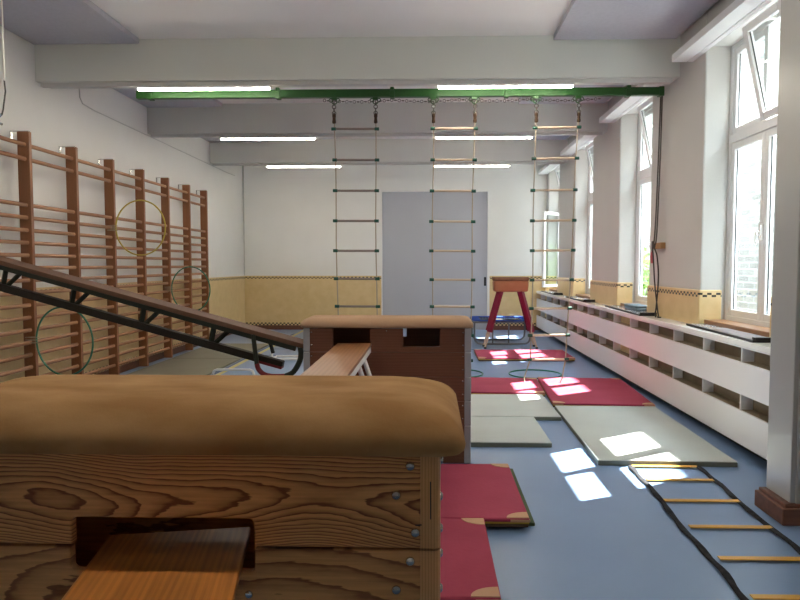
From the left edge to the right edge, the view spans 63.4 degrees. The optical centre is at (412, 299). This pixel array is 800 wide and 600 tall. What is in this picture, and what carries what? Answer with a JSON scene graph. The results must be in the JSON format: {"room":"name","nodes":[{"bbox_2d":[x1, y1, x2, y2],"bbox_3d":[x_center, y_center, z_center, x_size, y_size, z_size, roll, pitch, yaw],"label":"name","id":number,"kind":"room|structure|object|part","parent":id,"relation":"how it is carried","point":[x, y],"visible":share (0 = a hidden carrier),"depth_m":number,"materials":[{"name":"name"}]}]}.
{"room":"sports hall","nodes":[
{"label":"sports hall","id":0,"kind":"room"},
{"bbox_2d":[0,26,243,287],"bbox_3d":[-4.261,-0.806,6.104,0.200,3.950,18.450,0,3,1],"label":"wall","id":1,"kind":"structure","parent":0,"point":[54,118],"depth_m":8.46,"materials":[{"name":"white paint"}]},
{"bbox_2d":[0,131,209,376],"bbox_3d":[-3.987,-0.433,8.946,0.200,2.858,6.231,0,3,1],"label":"wall bars","id":2,"kind":"object","parent":1,"relation":"attached to","point":[27,241],"visible":0.78,"depth_m":8.13,"materials":[{"name":"brown wood"}]},
{"bbox_3d":[-4.007,-0.310,6.742,0.125,2.850,0.048,0,3,1],"label":"post","id":3,"kind":"part","parent":2,"relation":"part of","materials":[{"name":"brown wood"}]},
{"bbox_2d":[25,307,93,373],"bbox_3d":[-3.621,0.422,6.645,0.824,0.722,0.059,1,3,13],"label":"hoop","id":4,"kind":"object","parent":2,"relation":"attached to","point":[50,310],"visible":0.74,"depth_m":6.67,"materials":[{"name":"teal plastic"}]},
{"bbox_3d":[-3.984,-0.357,7.624,0.125,2.850,0.048,0,3,1],"label":"post","id":5,"kind":"part","parent":2,"relation":"part of","materials":[{"name":"brown wood"}]},
{"bbox_3d":[-3.961,-0.405,8.507,0.125,2.850,0.048,0,3,1],"label":"post","id":6,"kind":"part","parent":2,"relation":"part of","materials":[{"name":"brown wood"}]},
{"bbox_2d":[108,200,165,255],"bbox_3d":[-3.569,-0.933,8.366,0.825,0.723,0.050,0,3,9],"label":"hoop","id":7,"kind":"object","parent":2,"relation":"attached to","point":[114,227],"visible":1,"depth_m":8.36,"materials":[{"name":"yellow plastic"}]},
{"bbox_3d":[-3.938,-0.453,9.396,0.125,2.850,0.048,0,3,1],"label":"post","id":8,"kind":"part","parent":2,"relation":"part of","materials":[{"name":"brown wood"}]},
{"bbox_3d":[-3.914,-0.501,10.284,0.125,2.850,0.048,0,3,1],"label":"post","id":9,"kind":"part","parent":2,"relation":"part of","materials":[{"name":"brown wood"}]},
{"bbox_3d":[-3.891,-0.550,11.177,0.125,2.850,0.048,0,3,1],"label":"post","id":10,"kind":"part","parent":2,"relation":"part of","materials":[{"name":"brown wood"}]},
{"bbox_2d":[165,266,210,309],"bbox_3d":[-3.531,-0.169,10.152,0.824,0.722,0.063,1,3,15],"label":"hoop","id":11,"kind":"object","parent":2,"relation":"attached to","point":[171,287],"visible":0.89,"depth_m":10.12,"materials":[{"name":"teal plastic"}]},
{"bbox_3d":[-3.869,-0.596,12.031,0.125,2.850,0.048,0,3,1],"label":"post","id":12,"kind":"part","parent":2,"relation":"part of","materials":[{"name":"brown wood"}]},
{"bbox_2d":[0,276,244,382],"bbox_3d":[-4.065,0.306,9.609,0.012,1.150,10.938,0,3,1],"label":"wainscoting","id":13,"kind":"structure","parent":1,"relation":"attached to","point":[227,294],"depth_m":8.44,"materials":[{"name":"beige tile"}]},
{"bbox_2d":[79,89,234,175],"bbox_3d":[-4.019,-2.770,11.097,0.014,0.428,6.357,0,3,1],"label":"conduit pipe","id":14,"kind":"object","parent":1,"relation":"attached to","point":[79,89],"visible":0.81,"depth_m":9.63,"materials":[{"name":"grey"}]},
{"bbox_2d":[93,332,230,374],"bbox_3d":[-4.060,0.931,9.638,0.022,0.100,10.928,0,3,1],"label":"baseboard","id":15,"kind":"structure","parent":1,"relation":"attached to","point":[134,364],"depth_m":9.96,"materials":[{"name":"brown wood"}]},
{"bbox_2d":[243,166,244,274],"bbox_3d":[-3.908,-1.890,14.947,0.026,2.640,0.026,1,3,24],"label":"conduit pipe","id":16,"kind":"object","parent":1,"relation":"attached to","point":[243,166],"visible":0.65,"depth_m":14.95,"materials":[{"name":"grey"}]},
{"bbox_2d":[244,164,546,315],"bbox_3d":[-0.200,-1.290,15.063,7.450,3.950,0.300,0,3,1],"label":"wall","id":17,"kind":"structure","parent":0,"point":[290,228],"depth_m":14.90,"materials":[{"name":"white paint"}]},
{"bbox_2d":[245,276,544,325],"bbox_3d":[-0.439,0.016,14.983,6.980,1.150,0.012,0,3,1],"label":"wainscoting","id":18,"kind":"structure","parent":17,"relation":"attached to","point":[269,300],"depth_m":15.02,"materials":[{"name":"beige paint"}]},
{"bbox_2d":[254,325,540,329],"bbox_3d":[-0.439,0.640,15.012,6.980,0.100,0.022,0,3,1],"label":"baseboard","id":19,"kind":"structure","parent":17,"relation":"attached to","point":[289,327],"depth_m":15.06,"materials":[{"name":"brown wood"}]},
{"bbox_2d":[382,192,487,329],"bbox_3d":[0.503,-0.901,14.985,2.428,3.180,0.120,0,3,1],"label":"door","id":20,"kind":"structure","parent":17,"relation":"in","point":[406,227],"depth_m":14.98,"materials":[{"name":"grey laminate"}]},
{"bbox_2d":[90,0,717,138],"bbox_3d":[-0.537,-2.922,5.892,7.650,0.300,18.450,0,3,1],"label":"ceiling","id":21,"kind":"structure","parent":0,"point":[146,19],"depth_m":6.44,"materials":[{"name":"paint"}]},
{"bbox_2d":[0,0,5,124],"bbox_3d":[-3.187,-2.037,4.982,0.080,1.370,0.020,0,3,1],"label":"hanging cord","id":22,"kind":"object","parent":21,"relation":"hanging from","point":[1,113],"visible":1,"depth_m":4.99,"materials":[{"name":"grey plastic"}]},
{"bbox_2d":[0,0,138,44],"bbox_3d":[-3.576,-2.737,5.796,1.160,0.059,2.440,0,3,1],"label":"acoustic panel","id":23,"kind":"object","parent":21,"relation":"attached to","point":[38,22],"visible":1,"depth_m":6.39,"materials":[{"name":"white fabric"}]},
{"bbox_2d":[113,88,221,107],"bbox_3d":[-3.502,-2.889,8.606,1.160,0.059,2.450,0,3,1],"label":"acoustic panel","id":24,"kind":"object","parent":21,"relation":"attached to","point":[129,92],"visible":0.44,"depth_m":9.53,"materials":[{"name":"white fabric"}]},
{"bbox_2d":[201,137,268,142],"bbox_3d":[-3.429,-3.041,11.416,1.160,0.059,2.440,0,3,1],"label":"acoustic panel","id":25,"kind":"object","parent":21,"relation":"attached to","point":[209,139],"visible":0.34,"depth_m":12.44,"materials":[{"name":"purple fabric"}]},
{"bbox_2d":[498,136,568,139],"bbox_3d":[2.243,-3.030,11.223,1.270,0.059,2.350,0,3,1],"label":"acoustic panel","id":26,"kind":"object","parent":21,"relation":"attached to","point":[533,137],"visible":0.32,"depth_m":12.24,"materials":[{"name":"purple fabric"}]},
{"bbox_2d":[518,85,623,103],"bbox_3d":[2.170,-2.878,8.418,1.270,0.059,2.370,0,3,1],"label":"acoustic panel","id":27,"kind":"object","parent":21,"relation":"attached to","point":[603,99],"visible":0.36,"depth_m":9.36,"materials":[{"name":"purple fabric"}]},
{"bbox_2d":[554,0,716,39],"bbox_3d":[2.107,-2.729,5.648,1.290,0.059,2.440,0,3,1],"label":"acoustic panel","id":28,"kind":"object","parent":21,"relation":"attached to","point":[583,19],"visible":1,"depth_m":6.28,"materials":[{"name":"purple fabric"}]},
{"bbox_2d":[120,329,799,599],"bbox_3d":[-0.537,1.271,6.119,7.650,0.200,18.450,0,3,1],"label":"floor","id":29,"kind":"structure","parent":0,"point":[599,532],"depth_m":3.79,"materials":[{"name":"blue rubber"}]},
{"bbox_2d":[0,256,303,374],"bbox_3d":[-2.354,0.032,5.067,3.252,1.130,0.241,0,3,1],"label":"bench","id":30,"kind":"object","parent":29,"relation":"on","point":[88,287],"visible":0.87,"depth_m":5.03,"materials":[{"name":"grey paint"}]},
{"bbox_2d":[126,358,238,374],"bbox_3d":[-3.306,0.986,9.257,1.090,0.030,1.900,0,3,1],"label":"foam mat","id":31,"kind":"object","parent":29,"relation":"on","point":[172,366],"visible":0.56,"depth_m":9.38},
{"bbox_2d":[173,343,268,359],"bbox_3d":[-3.255,0.882,11.183,1.090,0.030,1.940,0,3,1],"label":"foam mat","id":32,"kind":"object","parent":29,"relation":"on","point":[202,352],"visible":0.46,"depth_m":10.88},
{"bbox_2d":[0,374,465,599],"bbox_3d":[-0.572,0.816,1.797,1.404,1.173,0.550,0,3,1],"label":"box","id":33,"kind":"object","parent":29,"relation":"on","point":[335,481],"visible":1,"depth_m":1.54,"materials":[{"name":"brown wood"}]},
{"bbox_2d":[61,527,250,599],"bbox_3d":[-0.514,1.051,1.050,0.367,0.789,1.440,0,3,-8],"label":"plank","id":34,"kind":"object","parent":33,"relation":"in","point":[206,564],"visible":1,"depth_m":1.52,"materials":[{"name":"brown wood"}]},
{"bbox_3d":[0.042,0.695,1.563,0.048,0.203,0.048,0,3,1],"label":"corner post","id":35,"kind":"part","parent":33,"relation":"part of","materials":[{"name":"brown wood"}]},
{"bbox_3d":[0.042,0.476,1.551,0.048,0.224,0.048,0,3,1],"label":"corner post","id":36,"kind":"part","parent":33,"relation":"part of","materials":[{"name":"brown wood"}]},
{"bbox_2d":[212,368,254,374],"bbox_3d":[-2.268,0.962,8.176,0.552,0.194,0.280,0,3,1],"label":"low hurdle","id":37,"kind":"object","parent":29,"relation":"on","point":[217,369],"visible":0.54,"depth_m":8.16,"materials":[{"name":"white"}]},
{"bbox_2d":[214,334,293,374],"bbox_3d":[-2.715,0.980,9.641,0.040,0.002,9.000,0,3,1],"label":"trim","id":38,"kind":"structure","parent":29,"relation":"on","point":[292,334],"depth_m":9.96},
{"bbox_2d":[216,330,302,374],"bbox_3d":[-2.633,0.955,10.099,0.070,0.002,9.920,0,3,1],"label":"trim","id":39,"kind":"structure","parent":29,"relation":"on","point":[245,360],"depth_m":10.06,"materials":[{"name":"yellow"}]},
{"bbox_2d":[271,354,297,359],"bbox_3d":[-1.832,0.830,10.264,0.776,0.207,0.368,0,3,1],"label":"low hurdle","id":40,"kind":"object","parent":29,"relation":"on","point":[276,356],"visible":0.23,"depth_m":10.32,"materials":[{"name":"white"}]},
{"bbox_2d":[301,315,472,462],"bbox_3d":[-0.191,0.675,5.061,1.293,1.095,0.420,0,3,1],"label":"box","id":41,"kind":"object","parent":29,"relation":"on","point":[434,347],"visible":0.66,"depth_m":4.86,"materials":[{"name":"brown wood"}]},
{"bbox_2d":[301,343,371,375],"bbox_3d":[-0.474,0.809,3.608,0.793,0.829,2.590,0,3,1],"label":"bench","id":42,"kind":"object","parent":41,"relation":"in","point":[344,359],"visible":0.29,"depth_m":4.03,"materials":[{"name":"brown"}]},
{"bbox_3d":[-0.356,0.438,3.579,0.022,0.039,2.480,0,3,1],"label":"rail","id":43,"kind":"part","parent":42,"relation":"part of","materials":[{"name":"white metal"}]},
{"bbox_3d":[-0.210,0.805,4.076,0.288,0.781,0.031,0,3,1],"label":"leg","id":44,"kind":"part","parent":42,"relation":"part of","materials":[{"name":"white metal"}]},
{"bbox_3d":[-0.201,0.788,4.396,0.288,0.781,0.031,0,3,1],"label":"leg","id":45,"kind":"part","parent":42,"relation":"part of","materials":[{"name":"white metal"}]},
{"bbox_2d":[440,518,501,599],"bbox_3d":[-0.364,1.287,3.221,1.508,0.082,0.874,0,3,1],"label":"mat","id":46,"kind":"object","parent":29,"relation":"on","point":[467,569],"visible":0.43,"depth_m":3.09,"materials":[{"name":"red fabric"}]},
{"bbox_2d":[471,369,482,376],"bbox_3d":[0.607,1.009,8.915,0.723,0.019,0.723,0,3,1],"label":"hoop","id":47,"kind":"object","parent":29,"relation":"on","point":[471,369],"visible":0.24,"depth_m":8.92,"materials":[{"name":"teal plastic"}]},
{"bbox_2d":[470,316,529,344],"bbox_3d":[1.688,0.585,12.570,1.130,0.473,1.130,0,3,1],"label":"trampoline","id":48,"kind":"object","parent":29,"relation":"on","point":[475,319],"visible":0.76,"depth_m":12.16,"materials":[{"name":"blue metal"}]},
{"bbox_3d":[1.688,0.387,12.559,1.116,0.036,1.116,0,3,1],"label":"frame","id":49,"kind":"part","parent":48,"relation":"part of","materials":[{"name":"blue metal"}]},
{"bbox_3d":[1.696,0.593,12.871,1.081,0.425,0.035,0,3,1],"label":"leg","id":50,"kind":"part","parent":48,"relation":"part of","materials":[{"name":"silver metal"}]},
{"bbox_2d":[471,377,544,396],"bbox_3d":[0.878,1.049,7.893,1.345,0.052,0.972,0,3,5],"label":"mat","id":51,"kind":"object","parent":29,"relation":"on","point":[479,385],"visible":0.53,"depth_m":7.73,"materials":[{"name":"red fabric"}]},
{"bbox_2d":[482,277,537,348],"bbox_3d":[1.756,0.224,11.707,0.966,1.283,0.382,0,3,1],"label":"vaulting buck","id":52,"kind":"object","parent":29,"relation":"on","point":[520,285],"visible":0.96,"depth_m":11.54,"materials":[{"name":"orange leather"}]},
{"bbox_3d":[1.335,0.703,11.593,0.118,0.306,0.033,-1,3,-11],"label":"leg","id":53,"kind":"part","parent":52,"relation":"part of","materials":[{"name":"beige"}]},
{"bbox_3d":[1.481,0.191,11.836,0.300,0.766,0.101,1,3,15],"label":"leg","id":54,"kind":"part","parent":52,"relation":"part of","materials":[{"name":"red"}]},
{"bbox_3d":[1.475,0.204,11.590,0.300,0.766,0.101,-1,3,-12],"label":"leg","id":55,"kind":"part","parent":52,"relation":"part of","materials":[{"name":"red"}]},
{"bbox_3d":[2.038,0.191,11.821,0.300,0.766,0.101,-1,3,-12],"label":"leg","id":56,"kind":"part","parent":52,"relation":"part of","materials":[{"name":"red"}]},
{"bbox_3d":[2.031,0.205,11.576,0.300,0.766,0.101,1,3,15],"label":"leg","id":57,"kind":"part","parent":52,"relation":"part of","materials":[{"name":"red"}]},
{"bbox_2d":[471,416,551,447],"bbox_3d":[0.477,1.168,5.796,1.355,0.042,0.920,0,3,1],"label":"foam mat","id":58,"kind":"object","parent":29,"relation":"on","point":[486,431],"visible":0.47,"depth_m":5.64,"materials":[{"name":"grey"}]},
{"bbox_2d":[471,394,560,420],"bbox_3d":[0.760,1.114,6.787,1.368,0.042,1.070,0,3,1],"label":"foam mat","id":59,"kind":"object","parent":29,"relation":"on","point":[536,406],"visible":0.52,"depth_m":6.68,"materials":[{"name":"grey"}]},
{"bbox_2d":[510,469,534,525],"bbox_3d":[0.012,1.263,4.236,1.406,0.020,1.000,0,3,1],"label":"mat","id":60,"kind":"object","parent":29,"relation":"on","point":[531,523],"visible":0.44,"depth_m":4.05,"materials":[{"name":"green"}]},
{"bbox_2d":[441,464,529,526],"bbox_3d":[-0.085,1.228,4.163,1.516,0.058,1.007,0,3,1],"label":"mat","id":61,"kind":"object","parent":60,"relation":"on","point":[490,492],"visible":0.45,"depth_m":4.02,"materials":[{"name":"red fabric"}]},
{"bbox_2d":[474,349,574,360],"bbox_3d":[1.786,0.901,10.581,1.510,0.058,1.002,0,3,1],"label":"mat","id":62,"kind":"object","parent":29,"relation":"on","point":[481,354],"visible":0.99,"depth_m":10.46,"materials":[{"name":"red fabric"}]},
{"bbox_2d":[508,369,561,377],"bbox_3d":[1.671,1.013,8.857,0.723,0.019,0.723,0,3,1],"label":"hoop","id":63,"kind":"object","parent":29,"relation":"on","point":[521,369],"visible":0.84,"depth_m":9.08,"materials":[{"name":"teal plastic"}]},
{"bbox_2d":[537,377,654,406],"bbox_3d":[2.065,1.067,7.557,1.050,0.052,1.582,0,3,5],"label":"mat","id":64,"kind":"object","parent":29,"relation":"on","point":[571,391],"visible":0.93,"depth_m":7.37,"materials":[{"name":"red fabric"}]},
{"bbox_2d":[555,405,737,466],"bbox_3d":[1.941,1.169,5.768,1.027,0.042,1.890,0,3,3],"label":"foam mat","id":65,"kind":"object","parent":29,"relation":"on","point":[611,435],"visible":0.97,"depth_m":5.48,"materials":[{"name":"grey"}]},
{"bbox_2d":[536,293,769,461],"bbox_3d":[2.787,0.559,9.459,0.180,0.859,10.870,0,3,1],"label":"radiator cover","id":66,"kind":"object","parent":29,"relation":"on","point":[722,386],"visible":0.73,"depth_m":6.33,"materials":[{"name":"white laminate"}]},
{"bbox_3d":[2.707,0.383,9.452,0.020,0.255,10.870,0,3,1],"label":"panel","id":67,"kind":"part","parent":66,"relation":"part of","materials":[{"name":"white laminate"}]},
{"bbox_2d":[536,291,770,353],"bbox_3d":[2.869,0.108,9.433,0.356,0.044,10.870,0,3,1],"label":"countertop","id":68,"kind":"structure","parent":66,"relation":"on","point":[763,347],"depth_m":6.48,"materials":[{"name":"white wood"}]},
{"bbox_2d":[541,291,562,294],"bbox_3d":[2.932,-0.165,13.699,0.195,0.040,1.680,0,3,3],"label":"board","id":69,"kind":"object","parent":68,"relation":"on","point":[548,292],"visible":1,"depth_m":13.41,"materials":[{"name":"black wood"}]},
{"bbox_2d":[565,296,594,301],"bbox_3d":[2.870,-0.028,11.153,0.205,0.040,1.580,0,3,3],"label":"board","id":70,"kind":"object","parent":68,"relation":"on","point":[581,299],"visible":1,"depth_m":10.90,"materials":[{"name":"black wood"}]},
{"bbox_2d":[605,305,656,315],"bbox_3d":[2.803,0.121,8.408,0.215,0.040,1.720,0,3,3],"label":"board","id":71,"kind":"object","parent":68,"relation":"on","point":[617,307],"visible":0.87,"depth_m":8.02,"materials":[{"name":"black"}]},
{"bbox_2d":[625,306,646,310],"bbox_3d":[2.878,0.108,8.306,0.180,0.030,0.480,0,3,1],"label":"folded cloth","id":72,"kind":"object","parent":71,"relation":"on","point":[626,307],"visible":0.6,"depth_m":8.08,"materials":[{"name":"blue fabric"}]},
{"bbox_2d":[624,304,646,307],"bbox_3d":[2.879,0.074,8.334,0.180,0.030,0.480,0,3,1],"label":"folded cloth","id":73,"kind":"object","parent":72,"relation":"on","point":[628,305],"visible":0.8,"depth_m":8.15,"materials":[{"name":"blue"}]},
{"bbox_2d":[686,323,770,342],"bbox_3d":[2.756,0.270,5.663,0.215,0.040,1.420,0,3,3],"label":"board","id":74,"kind":"object","parent":68,"relation":"on","point":[746,336],"visible":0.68,"depth_m":5.45,"materials":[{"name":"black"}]},
{"bbox_2d":[628,465,799,599],"bbox_3d":[1.775,1.301,3.547,0.561,0.024,2.558,0,3,4],"label":"ladder","id":75,"kind":"object","parent":29,"relation":"on","point":[701,548],"visible":1,"depth_m":3.66,"materials":[{"name":"black fabric"}]},
{"bbox_2d":[546,0,779,318],"bbox_3d":[3.052,-0.796,5.913,0.470,3.950,18.450,0,3,1],"label":"wall","id":76,"kind":"structure","parent":0,"point":[692,217],"depth_m":7.19,"materials":[{"name":"white paint"}]},
{"bbox_2d":[41,78,672,87],"bbox_3d":[-0.657,-2.366,7.057,6.890,0.043,0.050,0,3,1],"label":"rail","id":77,"kind":"object","parent":76,"relation":"attached to","point":[624,80],"visible":1,"depth_m":7.04,"materials":[{"name":"grey"}]},
{"bbox_2d":[136,85,270,90],"bbox_3d":[-2.297,-2.325,7.102,1.470,0.040,0.074,0,3,1],"label":"ceiling light","id":78,"kind":"object","parent":77,"relation":"attached to","point":[206,87],"visible":1,"depth_m":7.08,"materials":[{"name":"white plastic"}]},
{"bbox_2d":[438,83,573,88],"bbox_3d":[1.002,-2.320,7.016,1.470,0.040,0.074,0,3,1],"label":"ceiling light","id":79,"kind":"object","parent":77,"relation":"attached to","point":[479,85],"visible":1,"depth_m":6.99,"materials":[{"name":"white plastic"}]},
{"bbox_2d":[34,35,680,88],"bbox_3d":[-0.640,-2.616,7.126,6.980,0.445,0.295,0,3,1],"label":"beam","id":80,"kind":"structure","parent":76,"relation":"attached to","point":[532,56],"depth_m":6.98,"materials":[{"name":"paint"}]},
{"bbox_2d":[151,132,602,137],"bbox_3d":[-0.584,-2.518,9.867,6.890,0.043,0.050,0,3,1],"label":"rail","id":81,"kind":"object","parent":76,"relation":"attached to","point":[501,133],"visible":1,"depth_m":9.85,"materials":[{"name":"grey"}]},
{"bbox_2d":[220,136,315,139],"bbox_3d":[-2.223,-2.477,9.912,1.470,0.040,0.074,0,3,1],"label":"ceiling light","id":82,"kind":"object","parent":81,"relation":"attached to","point":[281,137],"visible":1,"depth_m":9.89,"materials":[{"name":"white plastic"}]},
{"bbox_2d":[435,135,532,138],"bbox_3d":[1.076,-2.472,9.826,1.470,0.040,0.074,0,3,1],"label":"ceiling light","id":83,"kind":"object","parent":81,"relation":"attached to","point":[472,136],"visible":1,"depth_m":9.80,"materials":[{"name":"white plastic"}]},
{"bbox_2d":[147,101,607,134],"bbox_3d":[-0.567,-2.768,9.936,6.980,0.445,0.295,0,3,1],"label":"beam","id":84,"kind":"structure","parent":76,"relation":"attached to","point":[396,117],"depth_m":9.79,"materials":[{"name":"paint"}]},
{"bbox_2d":[212,162,563,165],"bbox_3d":[-0.510,-2.670,12.677,6.890,0.043,0.050,0,3,1],"label":"rail","id":85,"kind":"object","parent":76,"relation":"attached to","point":[373,163],"visible":1,"depth_m":12.65,"materials":[{"name":"grey metal"}]},
{"bbox_2d":[266,165,340,167],"bbox_3d":[-2.150,-2.629,12.722,1.470,0.040,0.074,0,3,1],"label":"ceiling light","id":86,"kind":"object","parent":85,"relation":"attached to","point":[267,166],"visible":1,"depth_m":12.70,"materials":[{"name":"white plastic"}]},
{"bbox_2d":[434,164,509,166],"bbox_3d":[1.149,-2.624,12.636,1.470,0.040,0.074,0,3,1],"label":"ceiling light","id":87,"kind":"object","parent":85,"relation":"attached to","point":[435,165],"visible":1,"depth_m":12.61,"materials":[{"name":"white plastic"}]},
{"bbox_2d":[210,138,567,163],"bbox_3d":[-0.493,-2.920,12.746,6.980,0.445,0.295,0,3,1],"label":"beam","id":88,"kind":"structure","parent":76,"relation":"attached to","point":[317,150],"depth_m":12.60,"materials":[{"name":"paint"}]},
{"bbox_2d":[136,85,664,104],"bbox_3d":[-0.177,-2.312,7.335,5.975,0.182,0.105,0,3,1],"label":"steel beam","id":89,"kind":"structure","parent":76,"relation":"attached to","point":[580,92],"depth_m":7.31,"materials":[{"name":"green metal"}]},
{"bbox_2d":[331,102,379,314],"bbox_3d":[-0.654,-0.722,7.441,0.553,3.079,0.052,0,3,1],"label":"ladder","id":90,"kind":"object","parent":89,"relation":"hanging from","point":[334,128],"visible":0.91,"depth_m":7.41,"materials":[{"name":"beige"}]},
{"bbox_3d":[-0.185,-2.344,7.341,5.960,0.088,0.070,0,3,1],"label":"rail","id":91,"kind":"part","parent":89,"relation":"part of","materials":[{"name":"green metal"}]},
{"bbox_2d":[429,101,477,361],"bbox_3d":[0.460,-0.721,7.412,0.553,3.079,0.052,0,3,1],"label":"ladder","id":92,"kind":"object","parent":89,"relation":"hanging from","point":[433,128],"visible":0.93,"depth_m":7.39,"materials":[{"name":"beige"}]},
{"bbox_3d":[0.544,-2.254,7.307,3.139,0.057,0.039,0,3,1],"label":"slack chain","id":93,"kind":"part","parent":89,"relation":"part of","materials":[{"name":"grey metal"}]},
{"bbox_2d":[524,100,581,382],"bbox_3d":[1.587,-0.651,7.371,0.625,3.214,0.082,0,3,1],"label":"ladder","id":94,"kind":"object","parent":89,"relation":"hanging from","point":[578,126],"visible":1,"depth_m":7.37,"materials":[{"name":"beige"}]},
{"bbox_2d":[652,96,662,317],"bbox_3d":[2.775,-1.060,7.317,0.062,2.514,0.316,0,3,8],"label":"cord","id":95,"kind":"object","parent":89,"relation":"hanging from","point":[661,97],"visible":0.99,"depth_m":7.38,"materials":[{"name":"fabric"}]},
{"bbox_2d":[538,164,559,173],"bbox_3d":[2.920,-2.837,13.753,0.210,0.070,1.885,0,3,1],"label":"trim","id":96,"kind":"structure","parent":76,"relation":"attached to","point":[547,168],"depth_m":13.94,"materials":[{"name":"white paint"}]},
{"bbox_2d":[542,167,559,286],"bbox_3d":[3.090,-1.532,13.972,0.516,2.650,1.220,0,3,1],"label":"window","id":97,"kind":"structure","parent":76,"relation":"in","point":[557,170],"depth_m":14.20,"materials":[{"name":"white plastic"}]},
{"bbox_2d":[560,135,597,155],"bbox_3d":[2.850,-2.693,11.095,0.210,0.070,2.190,0,3,1],"label":"trim","id":98,"kind":"structure","parent":76,"relation":"attached to","point":[583,140],"depth_m":11.14,"materials":[{"name":"white paint"}]},
{"bbox_2d":[576,294,589,298],"bbox_3d":[3.107,-0.055,11.336,0.220,0.045,1.300,0,3,1],"label":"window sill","id":99,"kind":"structure","parent":76,"relation":"attached to","point":[587,296],"depth_m":11.46,"materials":[{"name":"brown wood"}]},
{"bbox_2d":[585,141,593,293],"bbox_3d":[3.129,-1.385,11.264,0.297,2.650,1.300,0,3,1],"label":"window","id":100,"kind":"structure","parent":76,"relation":"in","point":[589,148],"depth_m":11.81,"materials":[{"name":"white"}]},
{"bbox_2d":[599,84,663,122],"bbox_3d":[2.776,-2.541,8.287,0.210,0.070,2.195,0,3,1],"label":"trim","id":101,"kind":"structure","parent":76,"relation":"attached to","point":[624,105],"depth_m":8.51,"materials":[{"name":"white paint"}]},
{"bbox_2d":[635,96,652,304],"bbox_3d":[3.055,-1.234,8.459,0.297,2.650,1.300,0,3,1],"label":"window","id":102,"kind":"structure","parent":76,"relation":"in","point":[643,175],"depth_m":8.98,"materials":[{"name":"white"}]},
{"bbox_2d":[545,276,771,336],"bbox_3d":[3.005,0.063,9.426,0.225,0.655,10.932,0,3,1],"label":"trim","id":103,"kind":"structure","parent":76,"relation":"attached to","point":[678,304],"depth_m":7.30,"materials":[{"name":"beige tile"}]},
{"bbox_2d":[651,241,665,250],"bbox_3d":[2.808,-0.622,7.426,0.097,0.110,0.240,0,3,1],"label":"cleat","id":104,"kind":"object","parent":76,"relation":"attached to","point":[661,245],"visible":0.96,"depth_m":7.38,"materials":[{"name":"brown wood"}]},
{"bbox_2d":[672,0,771,61],"bbox_3d":[2.702,-2.389,5.468,0.210,0.070,2.185,0,3,1],"label":"trim","id":105,"kind":"structure","parent":76,"relation":"attached to","point":[737,12],"depth_m":5.65,"materials":[{"name":"white paint"}]},
{"bbox_2d":[704,319,769,336],"bbox_3d":[2.960,0.249,5.711,0.220,0.045,1.350,0,3,1],"label":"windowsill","id":106,"kind":"structure","parent":76,"relation":"attached to","point":[754,329],"depth_m":5.73,"materials":[{"name":"brown wood"}]},
{"bbox_2d":[724,0,780,327],"bbox_3d":[2.981,-1.081,5.639,0.297,2.650,1.350,0,3,1],"label":"window","id":107,"kind":"structure","parent":76,"relation":"in","point":[763,128],"depth_m":5.67,"materials":[{"name":"white plastic"}]},
{"bbox_3d":[3.030,-0.577,5.665,0.079,0.180,0.026,0,3,1],"label":"handle","id":108,"kind":"part","parent":107,"relation":"part of","materials":[{"name":"white"}]},
{"bbox_2d":[766,0,799,503],"bbox_3d":[2.475,-0.680,3.771,0.570,3.950,0.288,0,3,1],"label":"wall","id":109,"kind":"structure","parent":0,"point":[783,451],"depth_m":3.79,"materials":[{"name":"grey paint"}]},
{"bbox_2d":[754,487,799,525],"bbox_3d":[2.445,1.232,3.874,0.630,0.122,0.330,0,3,1],"label":"baseboard","id":110,"kind":"structure","parent":109,"relation":"attached to","point":[785,513],"depth_m":3.79,"materials":[{"name":"brown wood"}]},
{"label":"outside","id":111,"kind":"structure","parent":0,"visible":0},
{"bbox_3d":[21.950,1.218,14.517,36.870,0.200,90.000,0,3,1],"label":"ground","id":112,"kind":"structure","parent":111,"visible":0},
{"bbox_2d":[642,245,649,295],"bbox_3d":[4.985,-0.094,14.480,1.272,2.430,1.851,0,3,1],"label":"shrub","id":113,"kind":"object","parent":112,"relation":"on","point":[646,271],"visible":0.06,"depth_m":14.08,"materials":[{"name":"green plant"}]},
{"bbox_2d":[643,29,779,311],"bbox_3d":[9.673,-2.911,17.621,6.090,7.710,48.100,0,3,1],"label":"window pane","id":114,"kind":"structure","parent":112,"relation":"on","point":[750,156],"depth_m":12.56,"materials":[{"name":"grey"}]}
]}

